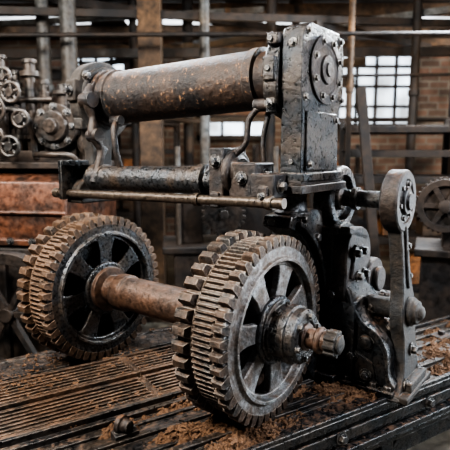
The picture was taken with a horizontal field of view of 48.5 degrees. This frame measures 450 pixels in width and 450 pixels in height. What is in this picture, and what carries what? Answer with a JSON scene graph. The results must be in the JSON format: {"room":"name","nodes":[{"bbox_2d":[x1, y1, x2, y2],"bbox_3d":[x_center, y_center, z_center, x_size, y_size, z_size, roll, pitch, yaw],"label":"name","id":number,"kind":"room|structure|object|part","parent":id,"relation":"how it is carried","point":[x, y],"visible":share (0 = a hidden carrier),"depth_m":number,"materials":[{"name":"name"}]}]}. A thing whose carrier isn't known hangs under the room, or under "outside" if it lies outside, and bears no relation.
{"room":"old factory workshop","nodes":[
{"label":"old factory workshop","id":0,"kind":"room"},
{"bbox_2d":[21,89,56,94],"bbox_3d":[-1.650,-1.649,6.177,5.701,0.120,0.080,0,8,1],"label":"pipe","id":1,"kind":"object","parent":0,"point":[22,90],"visible":0.02,"depth_m":6.16,"materials":[{"name":"grey metal"}]},
{"bbox_2d":[0,38,449,256],"bbox_3d":[0.000,-1.413,8.990,12.000,4.000,0.200,0,8,0],"label":"wall","id":2,"kind":"structure","parent":0,"point":[433,98],"depth_m":8.87,"materials":[{"name":"brick"}]},
{"bbox_2d":[77,43,129,69],"bbox_3d":[-2.225,-2.801,8.636,1.140,0.640,0.100,0,8,0],"label":"window","id":3,"kind":"structure","parent":2,"relation":"in","point":[125,66],"depth_m":8.61,"materials":[{"name":"glass"}]},
{"bbox_3d":[-2.225,-2.804,8.656,1.050,0.550,0.010,0,8,0],"label":"pane","id":4,"kind":"part","parent":3,"relation":"part of","materials":[{"name":"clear glass"}]},
{"bbox_2d":[197,115,264,139],"bbox_3d":[0.150,-1.712,8.795,1.290,0.440,0.100,0,8,0],"label":"window","id":5,"kind":"structure","parent":2,"relation":"in","point":[218,131],"depth_m":8.80,"materials":[{"name":"glass"}]},
{"bbox_3d":[0.150,-1.715,8.815,1.200,0.350,0.010,0,8,0],"label":"pane","id":6,"kind":"part","parent":5,"relation":"part of","materials":[{"name":"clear glass"}]},
{"bbox_2d":[338,57,419,128],"bbox_3d":[2.625,-2.405,8.694,1.440,1.440,0.100,0,8,0],"label":"window","id":7,"kind":"structure","parent":2,"relation":"in","point":[386,96],"depth_m":8.70,"materials":[{"name":"glass"}]},
{"bbox_2d":[0,0,449,25],"bbox_3d":[0.000,-2.777,4.143,12.000,0.100,11.000,0,8,0],"label":"ceiling","id":8,"kind":"structure","parent":0,"point":[107,23],"depth_m":7.09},
{"bbox_2d":[0,17,90,23],"bbox_3d":[-2.900,-3.225,7.665,1.400,0.020,1.100,0,8,0],"label":"window","id":9,"kind":"structure","parent":8,"relation":"attached to","point":[1,18],"depth_m":7.85,"materials":[{"name":"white glass"}]},
{"bbox_2d":[125,19,198,23],"bbox_3d":[-0.800,-3.225,7.665,1.600,0.020,1.100,0,8,0],"label":"window","id":10,"kind":"structure","parent":8,"relation":"attached to","point":[164,20],"depth_m":8.09,"materials":[{"name":"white glass"}]},
{"bbox_2d":[0,26,449,37],"bbox_3d":[0.000,-3.215,8.323,11.000,0.160,0.100,0,8,0],"label":"beam","id":11,"kind":"structure","parent":8,"relation":"attached to","point":[11,29],"depth_m":8.27,"materials":[{"name":"black metal"}]},
{"bbox_2d":[0,3,449,16],"bbox_3d":[0.000,-3.027,7.037,11.000,0.160,0.100,0,8,0],"label":"beam","id":12,"kind":"structure","parent":8,"relation":"attached to","point":[339,9],"depth_m":6.99,"materials":[{"name":"brown metal"}]},
{"bbox_2d":[422,17,449,18],"bbox_3d":[2.950,-3.232,7.714,1.300,0.020,1.000,0,8,0],"label":"window","id":13,"kind":"structure","parent":8,"relation":"attached to","point":[422,17],"depth_m":7.79,"materials":[{"name":"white glass"}]},
{"bbox_2d":[136,257,449,449],"bbox_3d":[0.000,1.280,4.734,12.000,0.100,11.000,0,8,0],"label":"floor","id":14,"kind":"structure","parent":0,"point":[441,441],"depth_m":5.47,"materials":[{"name":"concrete"}]},
{"bbox_2d":[34,0,54,108],"bbox_3d":[-1.950,-0.907,5.527,0.280,4.000,0.280,0,8,0],"label":"column","id":15,"kind":"structure","parent":14,"relation":"on","point":[42,22],"depth_m":5.33,"materials":[{"name":"grey metal"}]},
{"bbox_2d":[0,54,115,359],"bbox_3d":[-1.864,-0.017,4.099,1.911,2.650,1.370,1,8,8],"label":"machine","id":16,"kind":"object","parent":14,"relation":"on","point":[33,140],"visible":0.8,"depth_m":3.71,"materials":[{"name":"metal"}]},
{"bbox_3d":[-1.900,-0.549,4.164,1.750,0.135,0.800,1,8,8],"label":"plate","id":17,"kind":"part","parent":16,"relation":"part of","materials":[{"name":"metal"}]},
{"bbox_3d":[-1.901,-0.200,4.210,1.700,0.580,1.050,1,8,8],"label":"casing","id":18,"kind":"part","parent":16,"relation":"part of","materials":[{"name":"orange metal"}]},
{"bbox_2d":[58,0,77,83],"bbox_3d":[-1.620,-0.878,5.329,0.340,4.000,0.340,0,8,0],"label":"column","id":19,"kind":"structure","parent":14,"relation":"on","point":[67,18],"depth_m":5.12,"materials":[{"name":"grey metal"}]},
{"bbox_2d":[128,0,140,227],"bbox_3d":[-1.200,-1.081,6.714,0.200,4.000,0.200,0,8,0],"label":"column","id":20,"kind":"structure","parent":14,"relation":"on","point":[132,22],"depth_m":6.66,"materials":[{"name":"metal"}]},
{"bbox_2d":[0,6,263,26],"bbox_3d":[-1.250,-2.738,6.574,3.508,0.195,0.050,0,8,3],"label":"overhead beam","id":21,"kind":"structure","parent":20,"relation":"attached to","point":[260,9],"depth_m":6.59,"materials":[{"name":"grey metal"}]},
{"bbox_2d":[133,117,449,122],"bbox_3d":[0.250,-1.397,6.668,6.504,0.100,0.060,0,8,-2],"label":"pipe","id":22,"kind":"object","parent":20,"relation":"attached to","point":[354,119],"visible":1,"depth_m":6.66,"materials":[{"name":"metal"}]},
{"bbox_2d":[111,123,180,234],"bbox_3d":[-1.600,-0.425,7.416,1.850,2.500,0.550,0,8,0],"label":"storage rack","id":23,"kind":"object","parent":14,"relation":"on","point":[120,212],"visible":0.09,"depth_m":7.19,"materials":[{"name":"metal"}]},
{"bbox_3d":[-1.600,-0.461,7.664,0.050,2.500,0.050,0,8,0],"label":"post","id":24,"kind":"part","parent":23,"relation":"part of","materials":[{"name":"metal"}]},
{"bbox_2d":[123,159,140,165],"bbox_3d":[-1.300,-0.842,7.347,0.326,0.256,0.272,0,8,0],"label":"crate","id":25,"kind":"object","parent":23,"relation":"on","point":[127,162],"visible":0.22,"depth_m":7.21,"materials":[{"name":"orange wood"}]},
{"bbox_2d":[129,191,141,210],"bbox_3d":[-1.200,-0.371,7.415,0.388,0.304,0.322,0,8,0],"label":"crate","id":26,"kind":"object","parent":23,"relation":"on","point":[131,206],"visible":0.23,"depth_m":7.27,"materials":[{"name":"brown wood"}]},
{"bbox_2d":[116,208,174,216],"bbox_3d":[-1.600,-0.184,7.452,1.800,0.072,0.540,0,8,0],"label":"shelf","id":27,"kind":"object","parent":23,"relation":"attached to","point":[120,212],"depth_m":7.20,"materials":[{"name":"metal"}]},
{"bbox_2d":[119,149,173,153],"bbox_3d":[-1.600,-1.074,7.322,1.800,0.072,0.540,0,8,0],"label":"shelf","id":28,"kind":"object","parent":23,"relation":"attached to","point":[122,151],"depth_m":7.06,"materials":[{"name":"metal"}]},
{"bbox_2d":[126,123,172,126],"bbox_3d":[-1.600,-1.470,7.264,1.800,0.072,0.540,0,8,0],"label":"shelf","id":29,"kind":"object","parent":23,"relation":"attached to","point":[165,124],"depth_m":7.49,"materials":[{"name":"metal"}]},
{"bbox_3d":[-0.700,-0.389,7.169,0.050,2.500,0.050,0,8,0],"label":"post","id":30,"kind":"part","parent":23,"relation":"part of","materials":[{"name":"metal"}]},
{"bbox_3d":[-0.700,-0.461,7.664,0.050,2.500,0.050,0,8,0],"label":"post","id":31,"kind":"part","parent":23,"relation":"part of","materials":[{"name":"metal"}]},
{"bbox_2d":[137,0,166,321],"bbox_3d":[-0.800,-0.907,5.527,0.360,4.000,0.360,0,8,0],"label":"column","id":32,"kind":"structure","parent":14,"relation":"on","point":[150,49],"depth_m":5.41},
{"bbox_2d":[0,6,449,26],"bbox_3d":[0.700,-2.282,5.529,7.103,0.195,0.050,-1,8,-10],"label":"beam","id":33,"kind":"structure","parent":32,"relation":"attached to","point":[4,10],"depth_m":5.41,"materials":[{"name":"metal"}]},
{"bbox_2d":[0,31,449,36],"bbox_3d":[0.000,-1.881,4.930,9.005,0.144,0.044,0,8,-2],"label":"pipe","id":34,"kind":"object","parent":33,"relation":"hanging from","point":[341,33],"visible":1,"depth_m":4.90,"materials":[{"name":"metal"}]},
{"bbox_2d":[182,0,193,165],"bbox_3d":[-0.500,-1.109,6.912,0.280,4.000,0.280,0,8,0],"label":"column","id":35,"kind":"structure","parent":14,"relation":"on","point":[187,26],"depth_m":6.82,"materials":[{"name":"metal"}]},
{"bbox_2d":[78,28,284,66],"bbox_3d":[-0.700,-2.371,6.829,4.052,0.195,0.050,5,10,33],"label":"beam","id":36,"kind":"structure","parent":35,"relation":"attached to","point":[239,39],"depth_m":6.37,"materials":[{"name":"metal"}]},
{"bbox_2d":[199,0,209,234],"bbox_3d":[-0.220,-0.907,5.527,0.220,4.000,0.220,0,8,0],"label":"column","id":37,"kind":"structure","parent":14,"relation":"on","point":[204,10],"depth_m":5.38,"materials":[{"name":"grey metal"}]},
{"bbox_2d":[162,146,278,287],"bbox_3d":[0.004,0.227,4.849,1.200,1.950,0.770,-1,8,-6],"label":"machine","id":38,"kind":"object","parent":14,"relation":"on","point":[189,241],"visible":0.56,"depth_m":4.58,"materials":[{"name":"metal"}]},
{"bbox_2d":[0,315,449,449],"bbox_3d":[0.033,1.089,2.741,4.165,0.853,1.462,-5,10,-32],"label":"bed","id":39,"kind":"object","parent":14,"relation":"on","point":[31,422],"visible":0.62,"depth_m":2.29,"materials":[{"name":"black metal"}]},
{"bbox_3d":[-0.874,0.854,2.492,2.400,0.160,0.860,-5,10,-32],"label":"rail","id":40,"kind":"part","parent":39,"relation":"part of","materials":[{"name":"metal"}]},
{"bbox_2d":[16,212,344,426],"bbox_3d":[-0.191,0.395,2.403,1.606,0.804,0.804,6,10,37],"label":"wheelset","id":41,"kind":"object","parent":39,"relation":"on","point":[246,325],"visible":1,"depth_m":2.15,"materials":[{"name":"metal"}]},
{"bbox_3d":[-0.794,0.330,2.853,0.015,0.602,0.602,6,28,37],"label":"plate","id":42,"kind":"part","parent":41,"relation":"part of","materials":[{"name":"black metal"}]},
{"bbox_3d":[0.068,0.423,2.210,0.015,0.602,0.602,6,10,37],"label":"plate","id":43,"kind":"part","parent":41,"relation":"part of","materials":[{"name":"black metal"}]},
{"bbox_2d":[0,319,449,449],"bbox_3d":[0.003,0.752,2.680,3.700,0.063,1.412,-5,10,-32],"label":"sawdust","id":44,"kind":"object","parent":39,"relation":"on","point":[239,439],"visible":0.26,"depth_m":2.15},
{"bbox_2d":[52,22,429,405],"bbox_3d":[0.121,-0.096,2.808,1.937,1.668,1.226,6,10,37],"label":"machine","id":45,"kind":"object","parent":39,"relation":"on","point":[297,79],"visible":0.99,"depth_m":2.35,"materials":[{"name":"black metal"}]},
{"bbox_3d":[-0.727,-0.496,2.752,0.100,0.546,0.114,6,10,37],"label":"lever","id":46,"kind":"part","parent":45,"relation":"part of","materials":[{"name":"metal"}]},
{"bbox_3d":[-0.732,-0.548,2.964,0.170,0.803,0.432,6,10,37],"label":"arm","id":47,"kind":"part","parent":45,"relation":"part of"},
{"bbox_3d":[-0.589,-0.445,2.703,0.108,0.291,0.104,6,10,37],"label":"lever","id":48,"kind":"part","parent":45,"relation":"part of","materials":[{"name":"metal"}]},
{"bbox_3d":[0.109,-0.388,2.167,0.186,0.309,0.070,3,9,19],"label":"link rod","id":49,"kind":"part","parent":45,"relation":"part of","materials":[{"name":"metal"}]},
{"bbox_3d":[0.187,-0.350,2.170,0.062,0.318,0.044,6,10,37],"label":"link rod","id":50,"kind":"part","parent":45,"relation":"part of","materials":[{"name":"metal"}]},
{"bbox_3d":[0.311,-0.120,2.275,0.170,0.150,0.170,6,10,37],"label":"post","id":51,"kind":"part","parent":45,"relation":"part of","materials":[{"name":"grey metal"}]},
{"bbox_3d":[0.444,-0.668,2.157,0.028,0.290,0.290,6,10,37],"label":"plate","id":52,"kind":"part","parent":45,"relation":"part of","materials":[{"name":"metal"}]},
{"bbox_3d":[0.871,0.372,2.401,0.169,0.860,0.406,6,10,37],"label":"crank arm","id":53,"kind":"part","parent":45,"relation":"part of"},
{"bbox_2d":[265,0,276,162],"bbox_3d":[0.550,-0.994,6.121,0.240,4.000,0.240,0,8,0],"label":"column","id":54,"kind":"structure","parent":14,"relation":"on","point":[271,4],"depth_m":6.03,"materials":[{"name":"metal"}]},
{"bbox_2d":[0,47,449,58],"bbox_3d":[0.250,-2.121,6.158,8.511,0.225,0.070,0,8,-3],"label":"beam","id":55,"kind":"structure","parent":54,"relation":"attached to","point":[98,53],"depth_m":6.10,"materials":[{"name":"metal"}]},
{"bbox_2d":[289,0,302,24],"bbox_3d":[1.000,-1.167,7.308,0.240,4.000,0.240,0,8,0],"label":"column","id":56,"kind":"structure","parent":14,"relation":"on","point":[296,3],"depth_m":6.97,"materials":[{"name":"metal"}]},
{"bbox_2d":[16,0,373,39],"bbox_3d":[-0.500,-2.659,6.383,6.898,0.210,0.060,-5,10,-29],"label":"beam","id":57,"kind":"structure","parent":56,"relation":"attached to","point":[88,4],"depth_m":6.02,"materials":[{"name":"metal"}]},
{"bbox_2d":[0,38,449,48],"bbox_3d":[0.250,-2.577,7.204,8.504,0.210,0.060,0,8,1],"label":"beam","id":58,"kind":"structure","parent":56,"relation":"attached to","point":[443,41],"depth_m":7.17,"materials":[{"name":"metal"}]},
{"bbox_2d":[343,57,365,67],"bbox_3d":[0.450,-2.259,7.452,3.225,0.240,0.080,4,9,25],"label":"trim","id":59,"kind":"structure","parent":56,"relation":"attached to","point":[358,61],"depth_m":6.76,"materials":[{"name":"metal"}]},
{"bbox_2d":[9,67,61,79],"bbox_3d":[-1.900,-2.103,7.071,3.167,0.240,0.080,-6,10,-34],"label":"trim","id":60,"kind":"structure","parent":59,"relation":"attached to","point":[56,74],"depth_m":6.75,"materials":[{"name":"metal"}]},
{"bbox_2d":[252,144,366,229],"bbox_3d":[1.100,-0.062,6.661,1.450,2.000,0.550,0,8,0],"label":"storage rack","id":61,"kind":"object","parent":14,"relation":"on","point":[355,220],"visible":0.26,"depth_m":6.39,"materials":[{"name":"metal"}]},
{"bbox_3d":[0.400,-0.098,6.908,0.050,2.000,0.050,0,8,0],"label":"post","id":62,"kind":"part","parent":61,"relation":"part of","materials":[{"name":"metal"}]},
{"bbox_3d":[0.400,-0.026,6.413,0.050,2.000,0.050,0,8,0],"label":"post","id":63,"kind":"part","parent":61,"relation":"part of","materials":[{"name":"metal"}]},
{"bbox_3d":[1.100,-0.026,6.413,0.050,2.000,0.050,0,8,0],"label":"post","id":64,"kind":"part","parent":61,"relation":"part of","materials":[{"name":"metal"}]},
{"bbox_3d":[1.800,-0.098,6.908,0.050,2.000,0.050,0,8,0],"label":"post","id":65,"kind":"part","parent":61,"relation":"part of","materials":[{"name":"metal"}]},
{"bbox_3d":[1.800,-0.026,6.413,0.050,2.000,0.050,0,8,0],"label":"post","id":66,"kind":"part","parent":61,"relation":"part of","materials":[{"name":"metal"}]},
{"bbox_2d":[344,0,355,161],"bbox_3d":[1.380,-0.922,5.626,0.140,4.000,0.140,0,8,0],"label":"column","id":67,"kind":"structure","parent":14,"relation":"on","point":[349,89],"depth_m":5.47,"materials":[{"name":"grey metal"}]},
{"bbox_2d":[356,87,382,288],"bbox_3d":[1.424,-0.050,4.846,0.418,2.511,0.142,5,9,29],"label":"brace","id":68,"kind":"object","parent":14,"relation":"on","point":[361,93],"visible":0.56,"depth_m":4.75,"materials":[{"name":"metal"}]},
{"bbox_2d":[338,116,449,292],"bbox_3d":[2.350,0.016,5.257,2.250,2.250,0.550,1,8,6],"label":"storage rack","id":69,"kind":"object","parent":14,"relation":"on","point":[346,132],"visible":0.37,"depth_m":4.97,"materials":[{"name":"metal"}]},
{"bbox_3d":[1.282,-0.036,5.617,0.050,2.250,0.050,1,8,6],"label":"post","id":70,"kind":"part","parent":69,"relation":"part of","materials":[{"name":"metal"}]},
{"bbox_3d":[1.230,0.035,5.125,0.050,2.250,0.050,1,8,6],"label":"post","id":71,"kind":"part","parent":69,"relation":"part of","materials":[{"name":"metal"}]},
{"bbox_2d":[377,215,387,234],"bbox_3d":[1.750,-0.001,5.268,0.245,0.192,0.207,0,8,0],"label":"crate","id":72,"kind":"object","parent":69,"relation":"on","point":[381,230],"visible":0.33,"depth_m":5.24,"materials":[{"name":"orange wood"}]},
{"bbox_2d":[342,150,449,156],"bbox_3d":[2.350,-0.737,5.147,2.200,0.072,0.540,1,8,6],"label":"shelf","id":73,"kind":"object","parent":69,"relation":"attached to","point":[345,153],"depth_m":4.94,"materials":[{"name":"metal"}]},
{"bbox_2d":[343,125,449,134],"bbox_3d":[2.350,-0.975,5.113,2.200,0.072,0.540,1,8,6],"label":"shelf","id":74,"kind":"object","parent":69,"relation":"attached to","point":[349,129],"depth_m":4.92,"materials":[{"name":"metal"}]},
{"bbox_2d":[409,251,420,283],"bbox_3d":[2.000,0.449,5.312,0.367,0.288,0.305,0,8,0],"label":"crate","id":75,"kind":"object","parent":69,"relation":"on","point":[414,261],"visible":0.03,"depth_m":5.18,"materials":[{"name":"orange wood"}]},
{"bbox_2d":[416,217,440,235],"bbox_3d":[2.150,0.009,5.249,0.224,0.176,0.190,0,8,0],"label":"crate","id":76,"kind":"object","parent":69,"relation":"on","point":[422,230],"visible":0.3,"depth_m":5.18,"materials":[{"name":"brown wood"}]},
{"bbox_3d":[2.376,-0.020,5.503,0.050,2.250,0.050,1,8,6],"label":"post","id":77,"kind":"part","parent":69,"relation":"part of","materials":[{"name":"metal"}]},
{"bbox_2d":[405,0,422,229],"bbox_3d":[2.200,-0.965,5.923,0.200,4.000,0.200,0,8,0],"label":"column","id":78,"kind":"structure","parent":14,"relation":"on","point":[413,92],"depth_m":5.78,"materials":[{"name":"metal"}]},
{"bbox_2d":[172,6,449,43],"bbox_3d":[1.400,-2.560,6.397,5.884,0.195,0.050,6,10,35],"label":"trim","id":79,"kind":"structure","parent":78,"relation":"attached to","point":[443,10],"depth_m":5.84,"materials":[{"name":"grey metal"}]},
{"bbox_2d":[343,73,449,76],"bbox_3d":[1.750,-1.725,5.761,5.501,0.086,0.036,0,8,1],"label":"pipe","id":80,"kind":"object","parent":78,"relation":"attached to","point":[394,74],"visible":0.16,"depth_m":5.74,"materials":[{"name":"metal"}]},
{"bbox_2d":[414,177,449,322],"bbox_3d":[1.848,0.464,4.039,0.643,1.715,0.650,3,9,22],"label":"machine","id":81,"kind":"object","parent":14,"relation":"on","point":[433,202],"visible":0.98,"depth_m":3.85,"materials":[{"name":"metal"}]},
{"bbox_2d":[447,93,449,173],"bbox_3d":[3.550,-1.225,7.704,0.300,4.000,0.300,0,8,0],"label":"column","id":82,"kind":"structure","parent":14,"relation":"on","point":[448,167],"depth_m":7.68,"materials":[{"name":"metal"}]},
{"bbox_2d":[225,8,449,28],"bbox_3d":[2.000,-2.923,7.153,4.240,0.195,0.050,-3,9,-19],"label":"trim","id":83,"kind":"structure","parent":82,"relation":"attached to","point":[227,10],"depth_m":6.80,"materials":[{"name":"metal"}]},
{"bbox_2d":[314,20,445,46],"bbox_3d":[2.300,-2.441,6.617,3.409,0.195,0.050,-7,11,-40],"label":"trim","id":84,"kind":"structure","parent":82,"relation":"attached to","point":[332,27],"depth_m":6.31,"materials":[{"name":"metal"}]}
]}

